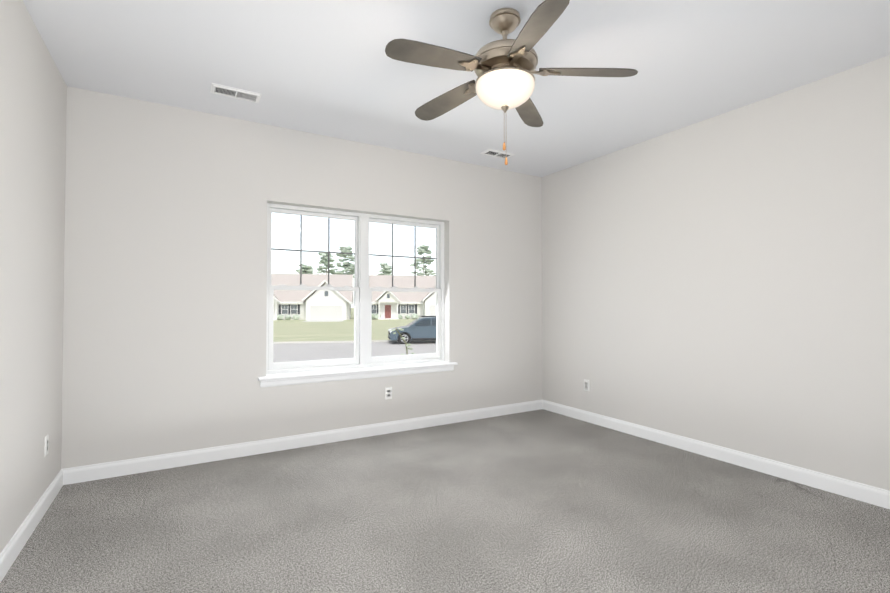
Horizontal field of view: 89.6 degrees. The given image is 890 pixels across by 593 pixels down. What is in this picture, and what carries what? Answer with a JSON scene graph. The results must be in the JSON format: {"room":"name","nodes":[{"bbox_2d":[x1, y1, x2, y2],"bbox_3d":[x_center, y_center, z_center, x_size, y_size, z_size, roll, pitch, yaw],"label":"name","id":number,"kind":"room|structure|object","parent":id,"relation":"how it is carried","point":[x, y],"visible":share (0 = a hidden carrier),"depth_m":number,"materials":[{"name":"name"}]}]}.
{"room":"empty bedroom","nodes":[
{"label":"empty bedroom","id":0,"kind":"room"},
{"bbox_2d":[0,0,66,552],"bbox_3d":[-1.556,-0.121,1.090,0.200,2.740,4.900,1,-1,-31],"label":"wall","id":1,"kind":"structure","parent":0,"point":[33,96],"depth_m":2.36,"materials":[{"name":"white paint"}]},
{"bbox_2d":[0,469,62,582],"bbox_3d":[-1.464,1.196,1.122,0.015,0.108,4.500,1,-1,-31],"label":"baseboard","id":2,"kind":"structure","parent":1,"relation":"attached to","point":[11,550],"depth_m":2.35,"materials":[{"name":"white"}]},
{"bbox_2d":[44,435,48,456],"bbox_3d":[-2.399,0.897,2.700,0.008,0.115,0.070,1,-1,-31],"label":"electrical outlet","id":3,"kind":"object","parent":1,"relation":"attached to","point":[46,445],"visible":0.98,"depth_m":2.69,"materials":[{"name":"white plastic"}]},
{"bbox_2d":[61,86,541,468],"bbox_3d":[-0.784,-0.066,4.277,4.375,2.740,0.200,1,-1,-31],"label":"wall","id":4,"kind":"structure","parent":0,"point":[165,298],"depth_m":3.59,"materials":[{"name":"white paint"}]},
{"bbox_2d":[62,399,542,484],"bbox_3d":[-0.730,1.248,4.161,4.375,0.108,0.015,1,-1,-31],"label":"baseboard","id":5,"kind":"structure","parent":4,"relation":"attached to","point":[79,474],"depth_m":3.73,"materials":[{"name":"white wood"}]},
{"bbox_2d":[266,203,443,374],"bbox_3d":[-0.795,-0.060,4.320,1.783,1.470,0.095,1,-1,-31],"label":"window","id":6,"kind":"structure","parent":4,"relation":"in","point":[363,316],"depth_m":4.27,"materials":[{"name":"white plastic"}]},
{"bbox_2d":[258,361,457,387],"bbox_3d":[-0.732,0.718,4.201,1.913,0.090,0.160,1,-1,-31],"label":"window sill","id":7,"kind":"structure","parent":4,"relation":"attached to","point":[281,379],"depth_m":4.09,"materials":[{"name":"white wood"}]},
{"bbox_2d":[385,387,391,399],"bbox_3d":[-0.538,0.924,4.285,0.070,0.115,0.008,1,-1,-31],"label":"electrical outlet","id":8,"kind":"object","parent":4,"relation":"attached to","point":[388,392],"visible":1,"depth_m":4.28,"materials":[{"name":"white plastic"}]},
{"bbox_2d":[0,409,889,592],"bbox_3d":[0.413,1.329,2.230,4.775,0.120,4.900,1,-1,-31],"label":"floor","id":9,"kind":"structure","parent":0,"point":[540,501],"depth_m":2.50,"materials":[{"name":"carpet"}]},
{"bbox_2d":[23,0,889,176],"bbox_3d":[0.413,-1.531,2.279,4.775,0.120,4.900,1,-1,-31],"label":"ceiling","id":10,"kind":"structure","parent":0,"point":[330,68],"depth_m":2.78,"materials":[{"name":"white paint"}]},
{"bbox_2d":[210,83,261,102],"bbox_3d":[-1.493,-1.449,3.204,0.320,0.012,0.155,1,-1,-31],"label":"ceiling vent","id":11,"kind":"object","parent":10,"relation":"in","point":[231,92],"visible":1,"depth_m":3.19,"materials":[{"name":"white metal"}]},
{"bbox_2d":[480,149,514,158],"bbox_3d":[0.527,-1.426,4.495,0.320,0.012,0.155,1,-1,-31],"label":"ceiling vent","id":12,"kind":"object","parent":10,"relation":"in","point":[496,153],"visible":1,"depth_m":4.49,"materials":[{"name":"white metal"}]},
{"bbox_2d":[385,0,637,164],"bbox_3d":[0.268,-1.079,2.332,1.225,0.781,1.271,1,-1,-31],"label":"ceiling fan","id":13,"kind":"object","parent":10,"relation":"hanging from","point":[504,68],"visible":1,"depth_m":2.25,"materials":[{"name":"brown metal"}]},
{"bbox_2d":[542,55,889,490],"bbox_3d":[2.381,-0.081,3.420,0.200,2.740,4.900,1,-1,-31],"label":"wall","id":14,"kind":"structure","parent":0,"point":[723,280],"depth_m":3.41,"materials":[{"name":"white paint"}]},
{"bbox_2d":[584,379,588,390],"bbox_3d":[1.487,0.932,4.709,0.008,0.115,0.070,1,-1,-31],"label":"electrical outlet","id":15,"kind":"object","parent":14,"relation":"attached to","point":[586,385],"visible":1,"depth_m":4.71,"materials":[{"name":"white plastic"}]},
{"bbox_2d":[542,400,889,508],"bbox_3d":[2.289,1.234,3.342,0.015,0.108,4.500,1,-1,-31],"label":"baseboard","id":16,"kind":"structure","parent":14,"relation":"attached to","point":[873,495],"depth_m":3.39,"materials":[{"name":"white wood"}]},
{"label":"outside","id":17,"kind":"structure","parent":0,"visible":0},
{"bbox_2d":[273,308,435,373],"bbox_3d":[1.243,5.115,155.124,580.010,0.400,294.997,0,-1,-11],"label":"ground","id":18,"kind":"structure","parent":17,"point":[302,334],"depth_m":27.41,"materials":[{"name":"green plant"}]},
{"bbox_2d":[295,264,312,273],"bbox_3d":[-31.091,-1.571,100.306,5.221,11.274,6.102,1,-1,-31],"label":"tree","id":19,"kind":"object","parent":18,"relation":"on","point":[305,268],"depth_m":99.15,"materials":[{"name":"green plant"}]},
{"bbox_2d":[271,274,352,321],"bbox_3d":[-22.018,-0.050,67.619,15.780,7.329,17.408,0,-1,-11],"label":"house","id":20,"kind":"structure","parent":18,"relation":"on","point":[344,298],"depth_m":66.37,"materials":[{"name":"white"}]},
{"bbox_2d":[316,253,336,273],"bbox_3d":[-28.313,-3.286,108.573,6.640,14.989,6.716,1,-1,-31],"label":"tree","id":21,"kind":"object","parent":18,"relation":"on","point":[324,260],"depth_m":107.60,"materials":[{"name":"green plant"}]},
{"bbox_2d":[335,246,353,277],"bbox_3d":[-21.020,-3.464,95.604,6.328,14.896,6.309,1,-1,-31],"label":"tree","id":22,"kind":"object","parent":18,"relation":"on","point":[350,266],"depth_m":94.95,"materials":[{"name":"green plant"}]},
{"bbox_2d":[378,263,393,274],"bbox_3d":[-14.198,-1.916,106.930,7.053,12.192,6.311,1,-1,-31],"label":"tree","id":23,"kind":"object","parent":18,"relation":"on","point":[385,269],"depth_m":105.90,"materials":[{"name":"green plant"}]},
{"bbox_2d":[369,275,435,319],"bbox_3d":[-4.830,-0.018,71.452,15.780,7.261,17.408,0,-1,-11],"label":"house","id":24,"kind":"structure","parent":18,"relation":"on","point":[398,280],"depth_m":70.30,"materials":[{"name":"white"}]},
{"bbox_2d":[391,328,414,354],"bbox_3d":[-0.625,1.474,7.089,0.540,1.973,0.273,1,-1,-31],"label":"sapling","id":25,"kind":"object","parent":18,"relation":"on","point":[403,338],"depth_m":7.07,"materials":[{"name":"green plant"}]},
{"bbox_2d":[388,316,435,343],"bbox_3d":[-1.185,2.014,27.016,4.386,1.655,2.060,0,-1,-11],"label":"car","id":26,"kind":"object","parent":18,"relation":"on","point":[421,329],"depth_m":26.09,"materials":[{"name":"blue paint"}]},
{"bbox_2d":[409,244,435,275],"bbox_3d":[-5.072,-3.839,100.411,7.377,15.813,6.783,1,-1,-31],"label":"tree","id":27,"kind":"object","parent":18,"relation":"on","point":[424,250],"depth_m":100.09,"materials":[{"name":"green plant"}]}
]}

